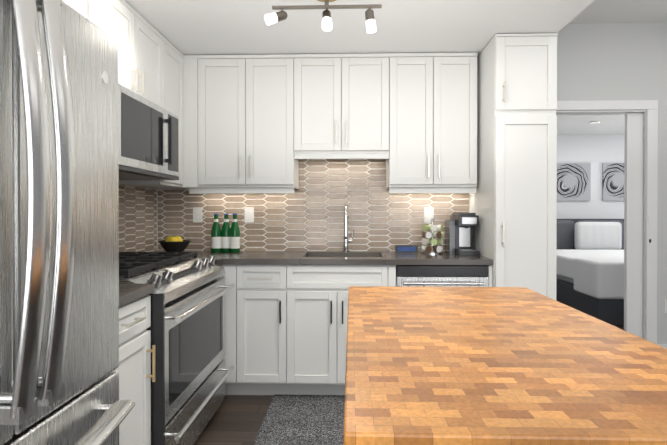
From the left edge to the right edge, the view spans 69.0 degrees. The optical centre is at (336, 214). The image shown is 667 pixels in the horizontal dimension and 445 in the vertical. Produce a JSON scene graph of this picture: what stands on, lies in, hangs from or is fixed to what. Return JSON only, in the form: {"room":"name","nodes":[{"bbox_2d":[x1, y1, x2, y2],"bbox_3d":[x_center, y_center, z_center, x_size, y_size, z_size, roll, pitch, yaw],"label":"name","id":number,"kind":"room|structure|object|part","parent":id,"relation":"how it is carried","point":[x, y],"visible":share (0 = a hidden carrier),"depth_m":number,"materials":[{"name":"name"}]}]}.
{"room":"kitchen","nodes":[
{"label":"kitchen","id":0,"kind":"room"},
{"bbox_2d":[156,187,188,189],"bbox_3d":[0.064,-0.208,3.933,2.900,2.800,0.450,0,0,2],"label":"wall","id":1,"kind":"structure","parent":0,"point":[169,188],"depth_m":3.75,"materials":[{"name":"white paint"}]},
{"bbox_2d":[119,186,156,251],"bbox_3d":[-1.420,0.051,2.698,0.004,0.469,2.088,0,0,2],"label":"tile backsplash","id":2,"kind":"structure","parent":1,"relation":"attached to","point":[149,209],"depth_m":3.41,"materials":[{"name":"tile"}]},
{"bbox_2d":[119,159,468,251],"bbox_3d":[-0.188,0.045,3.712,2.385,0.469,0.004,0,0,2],"label":"tile backsplash","id":3,"kind":"structure","parent":1,"relation":"attached to","point":[254,237],"depth_m":3.71,"materials":[{"name":"beige tile"}]},
{"bbox_2d":[193,207,201,221],"bbox_3d":[-1.067,0.004,3.731,0.072,0.116,0.007,0,0,2],"label":"outlet","id":4,"kind":"object","parent":3,"relation":"attached to","point":[197,214],"visible":1,"depth_m":3.73,"materials":[{"name":"white plastic"}]},
{"bbox_2d":[245,207,253,221],"bbox_3d":[-0.668,0.004,3.719,0.072,0.116,0.008,0,0,2],"label":"outlet","id":5,"kind":"object","parent":3,"relation":"attached to","point":[249,214],"visible":1,"depth_m":3.72,"materials":[{"name":"white plastic"}]},
{"bbox_2d":[424,207,433,222],"bbox_3d":[0.702,0.004,3.677,0.072,0.116,0.007,0,0,2],"label":"outlet","id":6,"kind":"object","parent":3,"relation":"attached to","point":[428,214],"visible":1,"depth_m":3.67,"materials":[{"name":"white plastic"}]},
{"bbox_2d":[181,52,477,193],"bbox_3d":[-0.053,-0.634,3.527,2.068,0.972,0.360,0,0,2],"label":"upper cabinet","id":7,"kind":"object","parent":1,"relation":"attached to","point":[260,124],"visible":0.98,"depth_m":3.39,"materials":[{"name":"white wood"}]},
{"bbox_2d":[299,159,385,188],"bbox_3d":[0.045,-0.308,3.703,0.663,0.234,0.004,0,0,2],"label":"tile backsplash","id":8,"kind":"structure","parent":1,"relation":"attached to","point":[317,174],"depth_m":3.70,"materials":[{"name":"beige tile"}]},
{"bbox_2d":[125,0,594,54],"bbox_3d":[-0.085,-1.351,1.004,2.780,0.480,5.400,0,0,2],"label":"ceiling","id":9,"kind":"structure","parent":0,"point":[212,27],"depth_m":2.86,"materials":[{"name":"white paint"}]},
{"bbox_2d":[264,0,381,32],"bbox_3d":[-0.067,-1.015,2.436,0.586,0.206,0.124,0,0,2],"label":"track light fixture","id":10,"kind":"object","parent":9,"relation":"attached to","point":[275,17],"visible":1,"depth_m":2.42,"materials":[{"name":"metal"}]},
{"bbox_2d":[194,325,623,444],"bbox_3d":[2.231,1.247,3.150,7.520,0.100,9.800,0,0,2],"label":"floor","id":11,"kind":"structure","parent":0,"point":[236,419],"depth_m":2.81,"materials":[{"name":"brown wood"}]},
{"bbox_2d":[0,0,134,444],"bbox_3d":[-1.036,0.319,1.128,0.852,1.780,0.970,0,0,2],"label":"refrigerator","id":12,"kind":"object","parent":11,"relation":"on","point":[59,250],"visible":1,"depth_m":1.14,"materials":[{"name":"silver metal"}]},
{"bbox_2d":[114,295,154,444],"bbox_3d":[-1.115,0.767,1.833,0.668,0.876,0.421,0,0,2],"label":"base cabinet","id":13,"kind":"object","parent":11,"relation":"on","point":[133,369],"depth_m":1.91,"materials":[{"name":"white wood"}]},
{"bbox_2d":[119,284,154,306],"bbox_3d":[-1.108,0.310,1.831,0.683,0.038,0.420,0,0,2],"label":"countertop","id":14,"kind":"structure","parent":13,"relation":"on","point":[128,293],"depth_m":1.88,"materials":[{"name":"grey stone"}]},
{"bbox_2d":[119,252,234,444],"bbox_3d":[-1.031,0.708,2.555,0.771,0.944,1.016,0,0,2],"label":"range","id":15,"kind":"object","parent":11,"relation":"on","point":[187,327],"visible":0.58,"depth_m":2.37,"materials":[{"name":"silver metal"}]},
{"bbox_2d":[253,394,344,444],"bbox_3d":[0.272,1.196,2.569,1.400,0.009,1.220,0,0,2],"label":"rug","id":16,"kind":"object","parent":11,"relation":"on","point":[303,420],"visible":0.33,"depth_m":2.79,"materials":[{"name":"grey carpet"}]},
{"bbox_2d":[219,265,491,394],"bbox_3d":[0.121,0.757,3.385,1.748,0.876,0.648,0,0,2],"label":"base cabinet","id":17,"kind":"object","parent":11,"relation":"on","point":[285,329],"visible":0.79,"depth_m":3.12,"materials":[{"name":"white wood"}]},
{"bbox_2d":[152,251,492,264],"bbox_3d":[-0.203,0.301,3.380,2.396,0.038,0.672,0,0,2],"label":"countertop","id":18,"kind":"structure","parent":17,"relation":"on","point":[242,257],"depth_m":3.12,"materials":[{"name":"grey stone"}]},
{"bbox_2d":[159,236,190,251],"bbox_3d":[-1.165,0.217,3.498,0.224,0.127,0.224,0,0,2],"label":"fruit bowl","id":19,"kind":"object","parent":18,"relation":"on","point":[174,244],"visible":0.92,"depth_m":3.43,"materials":[{"name":"black"}]},
{"bbox_2d":[211,213,220,252],"bbox_3d":[-0.891,0.137,3.599,0.075,0.287,0.075,0,0,2],"label":"bottle","id":20,"kind":"object","parent":18,"relation":"on","point":[216,238],"visible":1,"depth_m":3.57,"materials":[{"name":"green glass"}]},
{"bbox_2d":[221,213,229,251],"bbox_3d":[-0.821,0.137,3.617,0.075,0.287,0.075,0,0,2],"label":"bottle","id":21,"kind":"object","parent":18,"relation":"on","point":[225,238],"visible":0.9,"depth_m":3.59,"materials":[{"name":"green glass"}]},
{"bbox_2d":[230,213,239,252],"bbox_3d":[-0.752,0.137,3.595,0.075,0.287,0.075,0,0,2],"label":"bottle","id":22,"kind":"object","parent":18,"relation":"on","point":[234,238],"visible":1,"depth_m":3.57,"materials":[{"name":"green glass"}]},
{"bbox_2d":[343,204,353,251],"bbox_3d":[0.087,0.102,3.584,0.086,0.356,0.193,0,0,2],"label":"faucet","id":23,"kind":"object","parent":18,"relation":"on","point":[346,240],"visible":0.98,"depth_m":3.52,"materials":[{"name":"silver metal"}]},
{"bbox_2d":[395,245,417,252],"bbox_3d":[0.513,0.253,3.556,0.160,0.055,0.062,0,0,2],"label":"digital clock","id":24,"kind":"object","parent":18,"relation":"on","point":[406,248],"visible":1,"depth_m":3.53,"materials":[{"name":"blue plastic"}]},
{"bbox_2d":[421,218,442,253],"bbox_3d":[0.691,0.155,3.490,0.152,0.252,0.152,0,0,2],"label":"pod carousel","id":25,"kind":"object","parent":18,"relation":"on","point":[436,248],"visible":1,"depth_m":3.45,"materials":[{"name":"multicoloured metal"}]},
{"bbox_2d":[445,213,479,255],"bbox_3d":[0.894,0.135,3.469,0.182,0.292,0.310,0,0,2],"label":"coffee maker","id":26,"kind":"object","parent":18,"relation":"on","point":[459,234],"visible":1,"depth_m":3.44,"materials":[{"name":"black plastic"}]},
{"bbox_2d":[396,265,488,286],"bbox_3d":[0.681,0.760,3.345,0.578,0.872,0.651,0,0,2],"label":"dishwasher","id":27,"kind":"object","parent":11,"relation":"on","point":[442,275],"visible":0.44,"depth_m":3.07,"materials":[{"name":"silver metal"}]},
{"bbox_2d":[343,286,666,444],"bbox_3d":[0.366,0.745,1.246,0.677,0.927,1.246,0,0,2],"label":"kitchen island","id":28,"kind":"object","parent":11,"relation":"on","point":[475,366],"visible":1,"depth_m":0.86,"materials":[{"name":"brown wood"}]},
{"bbox_2d":[469,33,557,299],"bbox_3d":[1.185,0.038,3.318,0.378,2.315,0.708,0,0,2],"label":"pantry cabinets","id":29,"kind":"object","parent":11,"relation":"on","point":[513,202],"visible":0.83,"depth_m":3.01,"materials":[{"name":"white wood"}]},
{"bbox_2d":[556,219,623,324],"bbox_3d":[3.663,0.627,6.454,1.700,1.100,2.660,0,0,2],"label":"bed","id":30,"kind":"object","parent":11,"relation":"on","point":[590,269],"visible":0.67,"depth_m":5.85,"materials":[{"name":"grey fabric"}]},
{"bbox_3d":[3.667,0.718,6.422,1.630,0.240,2.515,0,0,2],"label":"mattress","id":31,"kind":"part","parent":30,"relation":"part of","materials":[{"name":"grey fabric"}]},
{"bbox_2d":[556,249,623,298],"bbox_3d":[3.651,0.702,6.129,1.695,0.395,2.010,0,0,2],"label":"duvet","id":32,"kind":"object","parent":30,"relation":"on","point":[591,274],"depth_m":5.46,"materials":[{"name":"white fabric"}]},
{"bbox_2d":[557,134,624,218],"bbox_3d":[3.876,-0.131,7.853,4.720,2.600,0.120,0,0,2],"label":"wall","id":33,"kind":"structure","parent":0,"point":[596,151],"depth_m":7.77,"materials":[{"name":"white paint"}]},
{"bbox_2d":[557,163,590,200],"bbox_3d":[3.764,-0.520,7.777,0.600,0.600,0.034,0,0,2],"label":"canvas art","id":34,"kind":"object","parent":33,"relation":"attached to","point":[573,181],"visible":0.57,"depth_m":7.76},
{"bbox_2d":[602,163,623,200],"bbox_3d":[4.563,-0.520,7.752,0.600,0.600,0.034,0,0,2],"label":"canvas art","id":35,"kind":"object","parent":33,"relation":"attached to","point":[612,181],"visible":0.64,"depth_m":7.74},
{"bbox_2d":[557,115,624,134],"bbox_3d":[3.820,-1.320,6.032,4.720,0.100,3.750,0,0,2],"label":"ceiling","id":36,"kind":"structure","parent":0,"point":[581,125],"depth_m":6.96,"materials":[{"name":"white paint"}]},
{"bbox_2d":[589,121,599,123],"bbox_3d":[3.539,-1.258,6.646,0.130,0.029,0.130,0,0,2],"label":"smoke detector","id":37,"kind":"object","parent":36,"relation":"attached to","point":[594,122],"visible":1,"depth_m":6.61,"materials":[{"name":"white plastic"}]},
{"bbox_2d":[556,23,666,343],"bbox_3d":[3.771,-0.209,4.104,4.500,2.800,0.120,0,0,2],"label":"wall","id":38,"kind":"structure","parent":0,"point":[611,61],"depth_m":4.08,"materials":[{"name":"white paint"}]},
{"bbox_2d":[556,100,657,343],"bbox_3d":[2.172,0.117,4.146,1.040,2.148,0.141,0,0,2],"label":"door frame","id":39,"kind":"structure","parent":38,"relation":"attached to","point":[606,107],"depth_m":4.06,"materials":[{"name":"white wood"}]},
{"bbox_2d":[648,218,651,242],"bbox_3d":[2.626,0.134,4.059,0.030,0.205,0.004,0,0,2],"label":"strike plate","id":40,"kind":"object","parent":39,"relation":"attached to","point":[649,222],"visible":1,"depth_m":4.06,"materials":[{"name":"silver metal"}]},
{"bbox_2d":[624,113,643,337],"bbox_3d":[2.872,0.164,4.132,0.800,2.045,0.045,0,0,2],"label":"pocket door","id":41,"kind":"structure","parent":38,"relation":"in","point":[633,213],"depth_m":4.12,"materials":[{"name":"white wood"}]},
{"bbox_2d":[664,300,666,312],"bbox_3d":[2.795,0.774,4.075,0.070,0.115,0.008,0,0,2],"label":"outlet","id":42,"kind":"object","parent":38,"relation":"attached to","point":[665,306],"visible":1,"depth_m":4.07,"materials":[{"name":"white plastic"}]},
{"bbox_2d":[568,0,666,23],"bbox_3d":[2.172,-1.582,1.219,7.520,0.220,5.970,0,0,2],"label":"ceiling","id":43,"kind":"structure","parent":0,"point":[625,11],"depth_m":3.86,"materials":[{"name":"white paint"}]},
{"bbox_3d":[-1.533,-0.191,1.115,0.120,2.800,5.520,0,0,2],"label":"wall","id":44,"kind":"structure","parent":0,"visible":0},
{"bbox_2d":[63,0,106,32],"bbox_3d":[-1.278,-0.862,2.044,0.328,0.500,0.508,0,0,2],"label":"upper cabinet","id":45,"kind":"object","parent":44,"relation":"attached to","point":[95,11],"depth_m":2.21,"materials":[{"name":"white wood"}]},
{"bbox_2d":[107,0,162,107],"bbox_3d":[-1.261,-0.865,2.617,0.328,0.500,0.854,0,0,2],"label":"upper cabinet","id":46,"kind":"object","parent":44,"relation":"attached to","point":[150,63],"depth_m":2.66,"materials":[{"name":"white wood"}]},
{"bbox_2d":[118,84,178,179],"bbox_3d":[-1.189,-0.410,2.644,0.466,0.396,0.790,0,0,2],"label":"microwave","id":47,"kind":"object","parent":46,"relation":"attached to","point":[148,140],"visible":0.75,"depth_m":2.56,"materials":[{"name":"silver metal"}]},
{"bbox_2d":[119,36,183,187],"bbox_3d":[-1.242,-0.654,3.231,0.328,0.930,0.372,0,0,2],"label":"upper cabinet","id":48,"kind":"object","parent":44,"relation":"attached to","point":[173,61],"depth_m":3.24,"materials":[{"name":"white wood"}]}
]}

